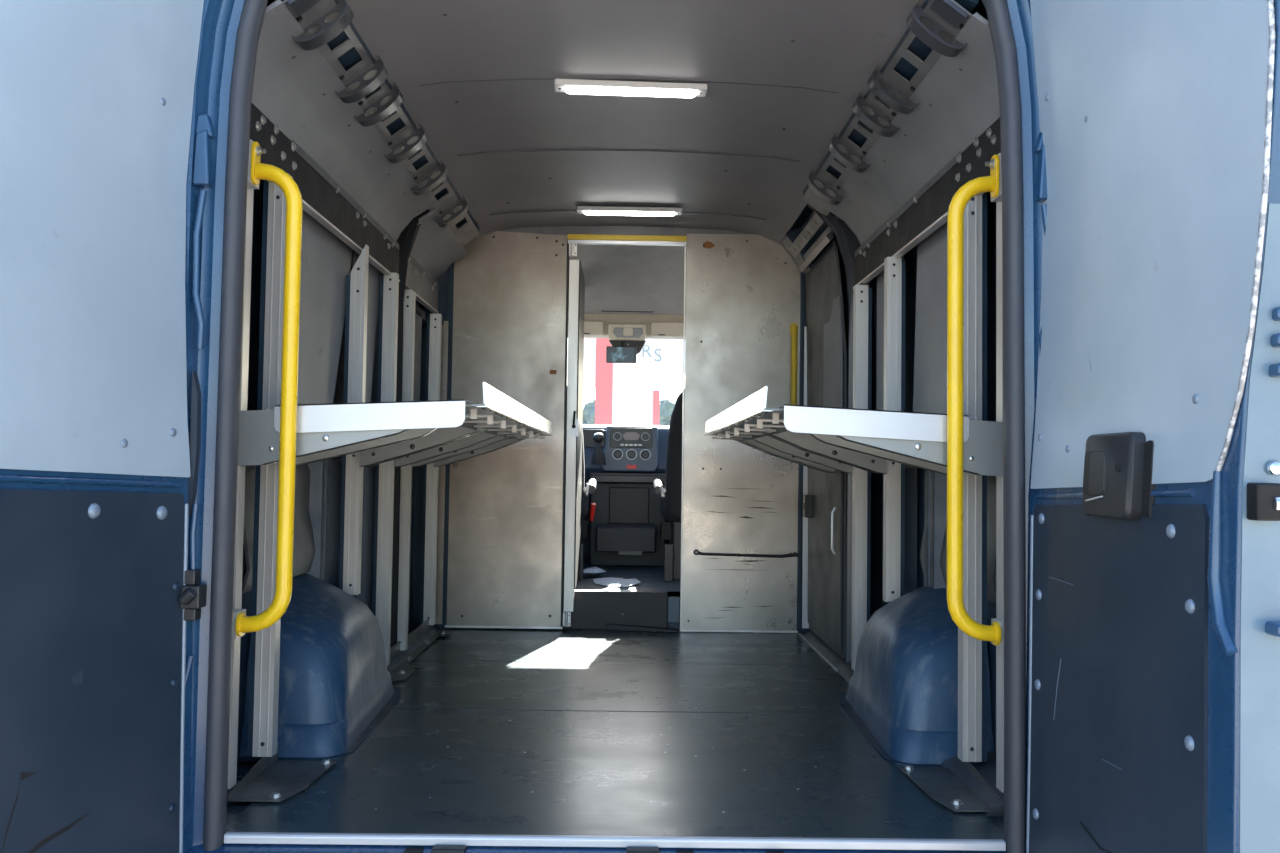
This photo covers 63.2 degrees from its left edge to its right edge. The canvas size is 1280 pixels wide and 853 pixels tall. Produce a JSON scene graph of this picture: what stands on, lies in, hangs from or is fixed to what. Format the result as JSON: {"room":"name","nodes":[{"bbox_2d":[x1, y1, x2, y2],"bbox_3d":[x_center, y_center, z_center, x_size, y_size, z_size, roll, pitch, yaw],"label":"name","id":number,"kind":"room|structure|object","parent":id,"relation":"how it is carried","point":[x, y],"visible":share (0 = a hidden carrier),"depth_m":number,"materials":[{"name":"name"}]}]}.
{"room":"vehicle interior","nodes":[
{"label":"vehicle interior","id":0,"kind":"room"},
{"bbox_2d":[237,0,467,757],"bbox_3d":[-0.849,-0.068,3.525,0.395,1.980,2.740,1,-2,-1],"label":"wall","id":1,"kind":"structure","parent":0,"point":[295,88],"depth_m":3.13,"materials":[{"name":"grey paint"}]},
{"bbox_2d":[0,0,203,852],"bbox_3d":[-1.028,-0.106,1.722,0.134,2.089,0.826,0,-2,13],"label":"door","id":2,"kind":"structure","parent":1,"relation":"in","point":[96,96],"depth_m":1.82,"materials":[{"name":"blue paint"}]},
{"bbox_2d":[227,189,253,788],"bbox_3d":[-0.921,0.083,2.329,0.060,1.429,0.042,1,-2,-1],"label":"upright post","id":3,"kind":"object","parent":1,"relation":"attached to","point":[239,531],"visible":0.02,"depth_m":2.32,"materials":[{"name":"metal"}]},
{"bbox_2d":[232,140,302,638],"bbox_3d":[-0.820,-0.085,2.286,0.136,1.088,0.064,1,-2,-1],"label":"grab bar","id":4,"kind":"object","parent":3,"relation":"attached to","point":[242,624],"visible":0.99,"depth_m":2.27,"materials":[{"name":"yellow metal"}]},
{"bbox_2d":[247,173,292,756],"bbox_3d":[-0.898,0.085,2.525,0.060,1.407,0.042,1,-2,-1],"label":"upright post","id":5,"kind":"object","parent":1,"relation":"attached to","point":[265,643],"visible":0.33,"depth_m":2.50,"materials":[{"name":"metal"}]},
{"bbox_2d":[238,382,553,466],"bbox_3d":[-0.643,0.036,3.438,0.554,0.202,2.271,1,-2,-1],"label":"shelf","id":6,"kind":"object","parent":5,"relation":"attached to","point":[440,432],"visible":1,"depth_m":2.31,"materials":[{"name":"silver metal"}]},
{"bbox_2d":[265,404,552,435],"bbox_3d":[-0.623,0.002,3.480,0.506,0.027,2.190,1,-2,-1],"label":"tray","id":7,"kind":"object","parent":6,"relation":"on","point":[480,419],"depth_m":3.24,"materials":[{"name":"silver metal"}]},
{"bbox_2d":[250,102,399,281],"bbox_3d":[-0.899,-0.648,3.032,0.038,0.150,1.690,1,-2,-1],"label":"mounting rail","id":8,"kind":"object","parent":1,"relation":"attached to","point":[324,199],"visible":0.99,"depth_m":2.94,"materials":[{"name":"grey metal"}]},
{"bbox_2d":[339,245,368,594],"bbox_3d":[-0.906,-0.025,3.290,0.060,1.105,0.042,1,-2,-1],"label":"upright post","id":9,"kind":"object","parent":1,"relation":"attached to","point":[357,283],"visible":0.8,"depth_m":3.28,"materials":[{"name":"metal"}]},
{"bbox_2d":[372,273,398,665],"bbox_3d":[-0.914,0.148,3.723,0.060,1.402,0.042,1,-2,-1],"label":"upright post","id":10,"kind":"object","parent":1,"relation":"attached to","point":[389,284],"visible":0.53,"depth_m":3.71,"materials":[{"name":"metal"}]},
{"bbox_2d":[397,291,415,649],"bbox_3d":[-0.917,0.165,4.022,0.060,1.384,0.042,1,-2,-1],"label":"upright post","id":11,"kind":"object","parent":1,"relation":"attached to","point":[409,296],"visible":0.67,"depth_m":4.00,"materials":[{"name":"metal"}]},
{"bbox_2d":[405,255,438,313],"bbox_3d":[-0.915,-0.596,4.326,0.038,0.150,0.700,1,-2,-1],"label":"mounting rail","id":12,"kind":"object","parent":1,"relation":"attached to","point":[418,280],"visible":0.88,"depth_m":4.32,"materials":[{"name":"metal"}]},
{"bbox_2d":[420,314,441,624],"bbox_3d":[-0.925,0.185,4.602,0.060,1.372,0.042,1,-2,-1],"label":"upright post","id":13,"kind":"object","parent":1,"relation":"attached to","point":[434,321],"visible":0.68,"depth_m":4.58,"materials":[{"name":"metal"}]},
{"bbox_2d":[415,305,425,319],"bbox_3d":[-0.969,-0.501,4.342,0.042,0.038,0.540,1,-2,-1],"label":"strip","id":14,"kind":"object","parent":13,"relation":"attached to","point":[417,308],"visible":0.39,"depth_m":4.50,"materials":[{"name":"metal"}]},
{"bbox_2d":[185,844,1006,852],"bbox_3d":[-0.048,0.981,2.014,1.720,0.286,0.163,1,-2,-1],"label":"trim","id":15,"kind":"structure","parent":1,"relation":"attached to","point":[225,848],"depth_m":2.08,"materials":[{"name":"blue paint"}]},
{"bbox_2d":[178,0,1047,846],"bbox_3d":[-0.033,-0.190,2.115,1.980,2.175,0.127,1,-2,-1],"label":"trim","id":16,"kind":"structure","parent":1,"relation":"attached to","point":[206,172],"depth_m":2.11,"materials":[{"name":"blue paint"}]},
{"bbox_2d":[203,0,1025,852],"bbox_3d":[-0.034,-0.107,2.135,1.648,2.009,0.062,1,-2,-1],"label":"door frame","id":17,"kind":"structure","parent":1,"relation":"attached to","point":[253,11],"depth_m":2.11,"materials":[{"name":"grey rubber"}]},
{"bbox_2d":[224,832,1005,850],"bbox_3d":[-0.047,0.835,2.094,1.570,0.019,0.016,1,-2,-1],"label":"trim","id":18,"kind":"structure","parent":1,"relation":"attached to","point":[229,837],"depth_m":2.09,"materials":[{"name":"silver metal"}]},
{"bbox_2d":[225,628,1004,840],"bbox_3d":[-0.064,0.903,3.459,1.940,0.056,2.715,1,-2,-1],"label":"floor","id":19,"kind":"structure","parent":0,"point":[506,731],"depth_m":2.71,"materials":[{"name":"black rubber"}]},
{"bbox_2d":[227,742,335,801],"bbox_3d":[-0.836,0.802,2.430,0.170,0.046,0.320,1,-2,-1],"label":"bracket","id":20,"kind":"object","parent":19,"relation":"on","point":[271,779],"visible":0.98,"depth_m":2.41,"materials":[{"name":"black metal"}]},
{"bbox_2d":[237,573,400,761],"bbox_3d":[-0.902,0.644,3.033,0.323,0.430,0.865,1,-2,-1],"label":"wheel arch","id":21,"kind":"object","parent":19,"relation":"on","point":[336,688],"visible":0.88,"depth_m":2.73,"materials":[{"name":"blue paint"}]},
{"bbox_2d":[390,619,451,681],"bbox_3d":[-0.879,0.858,4.098,0.125,0.066,1.160,1,-2,-1],"label":"bracket","id":22,"kind":"object","parent":19,"relation":"on","point":[404,669],"visible":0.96,"depth_m":4.04,"materials":[{"name":"silver metal"}]},
{"bbox_2d":[435,231,566,628],"bbox_3d":[-0.627,0.004,4.742,0.575,1.824,0.056,1,-2,-1],"label":"partition panel","id":23,"kind":"object","parent":19,"relation":"on","point":[506,503],"visible":0.94,"depth_m":4.76,"materials":[{"name":"metal"}]},
{"bbox_2d":[563,590,666,628],"bbox_3d":[-0.115,0.846,4.802,0.480,0.178,0.054,1,-2,-1],"label":"step","id":24,"kind":"structure","parent":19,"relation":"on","point":[593,609],"depth_m":4.79,"materials":[{"name":"grey metal"}]},
{"bbox_2d":[667,596,679,621],"bbox_3d":[0.155,0.846,4.811,0.054,0.115,0.038,1,-2,-1],"label":"block","id":25,"kind":"object","parent":24,"relation":"attached to","point":[673,601],"visible":1,"depth_m":4.79,"materials":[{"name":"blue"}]},
{"bbox_2d":[606,623,678,631],"bbox_3d":[0.010,0.918,4.740,0.331,0.028,0.044,1,-2,1],"label":"strip","id":26,"kind":"object","parent":19,"relation":"on","point":[618,627],"visible":1,"depth_m":4.74,"materials":[{"name":"black"}]},
{"bbox_2d":[680,234,808,632],"bbox_3d":[0.487,0.024,4.776,0.587,1.829,0.049,1,-2,3],"label":"partition panel","id":27,"kind":"object","parent":19,"relation":"on","point":[744,292],"visible":0.98,"depth_m":4.77,"materials":[{"name":"metal"}]},
{"bbox_2d":[693,549,798,557],"bbox_3d":[0.485,0.581,4.745,0.481,0.032,0.023,1,-2,-1],"label":"strap","id":28,"kind":"object","parent":27,"relation":"attached to","point":[696,552],"visible":1,"depth_m":4.74,"materials":[{"name":"black rubber"}]},
{"bbox_2d":[790,323,797,404],"bbox_3d":[0.705,-0.186,4.765,0.034,0.580,0.048,1,-2,-1],"label":"grab rail","id":29,"kind":"object","parent":27,"relation":"attached to","point":[793,327],"visible":0.58,"depth_m":4.75,"materials":[{"name":"yellow metal"}]},
{"bbox_2d":[839,586,993,766],"bbox_3d":[0.791,0.668,3.053,0.323,0.430,0.865,1,-2,-1],"label":"wheel arch","id":30,"kind":"object","parent":19,"relation":"on","point":[902,694],"visible":0.84,"depth_m":2.75,"materials":[{"name":"blue paint"}]},
{"bbox_2d":[899,749,1003,811],"bbox_3d":[0.734,0.824,2.438,0.170,0.046,0.340,1,-2,-1],"label":"bracket","id":31,"kind":"object","parent":19,"relation":"on","point":[940,784],"visible":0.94,"depth_m":2.42,"materials":[{"name":"black painted steel"},{"name":"zinc"}]},
{"bbox_2d":[581,493,668,556],"bbox_3d":[-0.082,0.199,5.801,1.880,2.050,1.890,1,-2,-1],"label":"wall","id":32,"kind":"structure","parent":0,"point":[586,541],"depth_m":6.65,"materials":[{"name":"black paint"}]},
{"bbox_2d":[560,240,568,626],"bbox_3d":[-0.346,0.030,4.792,0.008,1.780,0.054,1,-2,-1],"label":"trim","id":33,"kind":"structure","parent":32,"relation":"attached to","point":[567,271],"depth_m":4.77,"materials":[{"name":"black metal"}]},
{"bbox_2d":[563,243,584,626],"bbox_3d":[-0.313,0.040,5.015,0.058,1.760,0.547,1,-2,-1],"label":"door","id":34,"kind":"structure","parent":32,"relation":"in","point":[573,489],"depth_m":4.78,"materials":[{"name":"metal"}]},
{"bbox_2d":[566,235,686,338],"bbox_3d":[-0.064,-0.730,5.448,1.800,0.420,1.170,1,-2,-1],"label":"ceiling","id":35,"kind":"structure","parent":0,"point":[625,284],"depth_m":5.30,"materials":[{"name":"grey plastic"}]},
{"bbox_2d":[584,321,602,335],"bbox_3d":[-0.319,-0.555,5.863,0.225,0.080,0.024,1,-2,-1],"label":"sun visor","id":36,"kind":"object","parent":35,"relation":"attached to","point":[590,327],"visible":0.51,"depth_m":5.86,"materials":[{"name":"beige plastic"}]},
{"bbox_2d":[608,324,645,340],"bbox_3d":[-0.072,-0.531,5.864,0.210,0.090,0.063,1,-2,-1],"label":"console","id":37,"kind":"object","parent":35,"relation":"attached to","point":[621,332],"visible":1,"depth_m":5.84,"materials":[{"name":"beige plastic"}]},
{"bbox_2d":[606,341,635,362],"bbox_3d":[-0.104,-0.419,5.826,0.168,0.131,0.067,1,-2,-1],"label":"rearview mirror","id":38,"kind":"object","parent":37,"relation":"attached to","point":[622,353],"visible":1,"depth_m":5.79,"materials":[{"name":"black mirror"}]},
{"bbox_2d":[609,340,645,354],"bbox_3d":[-0.071,-0.449,5.896,0.209,0.077,0.053,1,-2,-1],"label":"housing","id":39,"kind":"object","parent":37,"relation":"attached to","point":[639,345],"visible":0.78,"depth_m":5.87,"materials":[{"name":"grey plastic"}]},
{"bbox_2d":[651,322,685,336],"bbox_3d":[0.175,-0.548,5.869,0.225,0.080,0.024,1,-2,-1],"label":"sun visor","id":40,"kind":"object","parent":35,"relation":"attached to","point":[665,329],"visible":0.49,"depth_m":5.86,"materials":[{"name":"beige plastic"}]},
{"bbox_2d":[574,557,679,628],"bbox_3d":[-0.091,0.897,5.748,1.800,0.192,1.840,1,-2,-1],"label":"floor","id":41,"kind":"structure","parent":0,"point":[651,578],"depth_m":5.31,"materials":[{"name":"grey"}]},
{"bbox_2d":[564,415,596,579],"bbox_3d":[-0.495,0.175,5.607,0.529,1.228,0.670,1,-2,-1],"label":"seat","id":42,"kind":"object","parent":41,"relation":"on","point":[590,487],"visible":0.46,"depth_m":5.37,"materials":[{"name":"black fabric"}]},
{"bbox_2d":[581,492,588,519],"bbox_3d":[-0.524,0.423,5.667,0.480,0.140,0.530,1,-2,-1],"label":"cushion","id":43,"kind":"object","parent":42,"relation":"on","point":[585,504],"depth_m":5.45,"materials":[{"name":"black fabric"}]},
{"bbox_2d":[583,566,605,572],"bbox_3d":[-0.236,0.749,5.462,0.120,0.020,0.260,1,-2,-1],"label":"paper sheet","id":44,"kind":"object","parent":41,"relation":"on","point":[595,569],"visible":0.96,"depth_m":5.38,"materials":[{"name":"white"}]},
{"bbox_2d":[593,577,640,586],"bbox_3d":[-0.117,0.763,5.143,0.240,0.018,0.380,1,-2,-1],"label":"paper sheet","id":45,"kind":"object","parent":41,"relation":"on","point":[607,581],"visible":1,"depth_m":5.07,"materials":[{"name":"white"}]},
{"bbox_2d":[583,424,668,566],"bbox_3d":[-0.091,0.407,6.276,1.700,0.828,0.825,1,-2,-1],"label":"dashboard","id":46,"kind":"object","parent":41,"relation":"on","point":[625,525],"visible":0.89,"depth_m":6.03,"materials":[{"name":"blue plastic"}]},
{"bbox_2d":[591,433,605,464],"bbox_3d":[-0.238,0.128,5.979,0.090,0.182,0.125,1,-2,-1],"label":"gear shifter","id":47,"kind":"object","parent":46,"relation":"attached to","point":[598,458],"visible":1,"depth_m":5.94,"materials":[{"name":"grey plastic"}]},
{"bbox_2d":[590,473,664,482],"bbox_3d":[-0.066,0.298,6.043,0.440,0.052,0.140,1,-2,-1],"label":"tray","id":48,"kind":"object","parent":46,"relation":"on","point":[600,477],"depth_m":5.97,"materials":[{"name":"grey plastic"}]},
{"bbox_2d":[653,389,684,581],"bbox_3d":[0.336,0.187,5.617,0.529,1.228,0.670,1,-2,-1],"label":"seat","id":49,"kind":"object","parent":41,"relation":"on","point":[670,499],"visible":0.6,"depth_m":5.33,"materials":[{"name":"black fabric"}]},
{"bbox_2d":[660,493,680,520],"bbox_3d":[0.356,0.436,5.677,0.480,0.140,0.530,1,-2,-1],"label":"cushion","id":50,"kind":"object","parent":49,"relation":"on","point":[664,511],"depth_m":5.44,"materials":[{"name":"black fabric"}]},
{"bbox_2d":[338,0,924,243],"bbox_3d":[-0.046,-0.894,4.104,1.980,0.400,3.870,1,-2,-1],"label":"ceiling","id":51,"kind":"structure","parent":0,"point":[781,77],"depth_m":3.09,"materials":[{"name":"grey paint"}]},
{"bbox_2d":[273,0,479,246],"bbox_3d":[-0.733,-0.893,3.417,0.131,0.156,2.425,1,-2,-1],"label":"rack","id":52,"kind":"object","parent":51,"relation":"attached to","point":[328,26],"visible":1,"depth_m":2.86,"materials":[{"name":"metal"}]},
{"bbox_2d":[498,226,757,245],"bbox_3d":[-0.044,-0.886,4.800,1.460,0.096,0.042,1,-2,-1],"label":"header","id":53,"kind":"object","parent":51,"relation":"attached to","point":[554,230],"visible":0.73,"depth_m":4.81,"materials":[{"name":"metal"}]},
{"bbox_2d":[568,234,686,241],"bbox_3d":[-0.059,-0.866,4.793,0.547,0.025,0.038,1,-2,-1],"label":"strip","id":54,"kind":"object","parent":53,"relation":"attached to","point":[570,236],"visible":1,"depth_m":4.77,"materials":[{"name":"yellow paint"}]},
{"bbox_2d":[577,206,682,215],"bbox_3d":[-0.045,-0.917,4.440,0.450,0.027,0.064,1,-2,-1],"label":"recessed light","id":55,"kind":"object","parent":51,"relation":"in","point":[588,210],"visible":1,"depth_m":4.41,"materials":[{"name":"white plastic"}]},
{"bbox_2d":[584,211,674,215],"bbox_3d":[-0.045,-0.909,4.439,0.387,0.010,0.046,1,-2,-1],"label":"diffuser","id":56,"kind":"object","parent":55,"relation":"attached to","point":[621,213],"depth_m":4.42,"materials":[{"name":"white plastic"}]},
{"bbox_2d":[554,79,706,97],"bbox_3d":[-0.027,-0.974,3.006,0.440,0.027,0.064,1,-2,-3],"label":"recessed light","id":57,"kind":"object","parent":51,"relation":"in","point":[570,86],"visible":1,"depth_m":2.98,"materials":[{"name":"white plastic"}]},
{"bbox_2d":[565,86,695,97],"bbox_3d":[-0.027,-0.966,3.005,0.378,0.010,0.046,1,-2,-3],"label":"diffuser","id":58,"kind":"object","parent":57,"relation":"attached to","point":[650,91],"depth_m":2.99,"materials":[{"name":"white plastic"}]},
{"bbox_2d":[802,0,983,215],"bbox_3d":[0.661,-0.887,3.084,0.131,0.156,1.725,1,-2,-1],"label":"rack","id":59,"kind":"object","parent":51,"relation":"attached to","point":[930,33],"visible":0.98,"depth_m":2.70,"materials":[{"name":"metal"}]},
{"bbox_2d":[781,0,1003,815],"bbox_3d":[0.746,-0.045,3.544,0.395,1.980,2.740,1,-2,-1],"label":"wall","id":60,"kind":"structure","parent":0,"point":[958,98],"depth_m":3.09,"materials":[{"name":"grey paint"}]},
{"bbox_2d":[803,240,846,658],"bbox_3d":[0.759,0.084,4.367,0.055,1.630,0.765,1,-2,-1],"label":"door","id":61,"kind":"structure","parent":60,"relation":"in","point":[824,506],"depth_m":4.27,"materials":[{"name":"black paint"}]},
{"bbox_2d":[851,285,871,669],"bbox_3d":[0.800,0.179,3.748,0.060,1.381,0.042,1,-2,-1],"label":"upright post","id":62,"kind":"object","parent":60,"relation":"attached to","point":[862,295],"visible":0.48,"depth_m":3.73,"materials":[{"name":"metal"}]},
{"bbox_2d":[883,257,905,601],"bbox_3d":[0.808,0.006,3.300,0.060,1.090,0.042,1,-2,-1],"label":"upright post","id":63,"kind":"object","parent":60,"relation":"attached to","point":[894,267],"visible":0.76,"depth_m":3.29,"materials":[{"name":"metal"}]},
{"bbox_2d":[854,117,1000,285],"bbox_3d":[0.825,-0.623,3.053,0.038,0.150,1.690,1,-2,-1],"label":"mounting rail","id":64,"kind":"object","parent":60,"relation":"attached to","point":[926,211],"visible":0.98,"depth_m":2.97,"materials":[{"name":"grey metal"}]},
{"bbox_2d":[958,194,986,761],"bbox_3d":[0.815,0.112,2.545,0.060,1.391,0.042,1,-2,-1],"label":"upright post","id":65,"kind":"object","parent":60,"relation":"attached to","point":[972,652],"visible":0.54,"depth_m":2.53,"materials":[{"name":"metal"}]},
{"bbox_2d":[704,386,1002,475],"bbox_3d":[0.545,0.046,3.272,0.547,0.201,1.911,1,-2,-1],"label":"shelf","id":66,"kind":"object","parent":65,"relation":"attached to","point":[824,439],"visible":0.99,"depth_m":2.33,"materials":[{"name":"silver metal"}]},
{"bbox_2d":[706,408,979,435],"bbox_3d":[0.525,0.011,3.314,0.499,0.026,1.830,1,-2,-1],"label":"tray","id":67,"kind":"object","parent":66,"relation":"on","point":[751,421],"depth_m":3.11,"materials":[{"name":"silver metal"}]},
{"bbox_2d":[996,202,1003,792],"bbox_3d":[0.843,0.103,2.350,0.060,1.419,0.042,1,-2,-1],"label":"upright post","id":68,"kind":"object","parent":60,"relation":"attached to","point":[999,319],"visible":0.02,"depth_m":2.35,"materials":[{"name":"metal"}]},
{"bbox_2d":[947,153,1003,647],"bbox_3d":[0.747,-0.062,2.305,0.136,1.088,0.064,1,-2,-1],"label":"grab bar","id":69,"kind":"object","parent":68,"relation":"attached to","point":[993,633],"visible":1,"depth_m":2.29,"materials":[{"name":"yellow metal"}]},
{"bbox_2d":[1026,0,1279,852],"bbox_3d":[0.843,-0.080,1.732,0.146,2.089,0.826,1,-2,-1],"label":"door","id":70,"kind":"structure","parent":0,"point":[1153,666],"depth_m":1.63,"materials":[{"name":"blue paint"}]},
{"label":"outside","id":71,"kind":"structure","parent":0,"visible":0},
{"bbox_3d":[-0.404,2.613,29.917,140.000,0.150,180.000,1,-2,-1],"label":"ground","id":72,"kind":"structure","parent":71,"visible":0},
{"bbox_2d":[583,399,594,423],"bbox_3d":[-2.569,0.882,42.067,3.621,4.246,3.497,1,-2,-1],"label":"tree","id":73,"kind":"object","parent":72,"relation":"on","point":[589,407],"visible":0.04,"depth_m":40.92,"materials":[{"name":"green plant"}]},
{"bbox_2d":[583,338,684,424],"bbox_3d":[0.055,-0.033,21.821,2.550,4.500,4.400,1,-2,-1],"label":"building","id":74,"kind":"structure","parent":72,"relation":"on","point":[625,394],"depth_m":19.97,"materials":[{"name":"white paint"}]},
{"bbox_2d":[659,397,677,425],"bbox_3d":[2.031,0.820,41.739,3.485,4.470,3.035,1,-2,-1],"label":"tree","id":75,"kind":"object","parent":72,"relation":"on","point":[666,406],"visible":0.02,"depth_m":41.91,"materials":[{"name":"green plant"}]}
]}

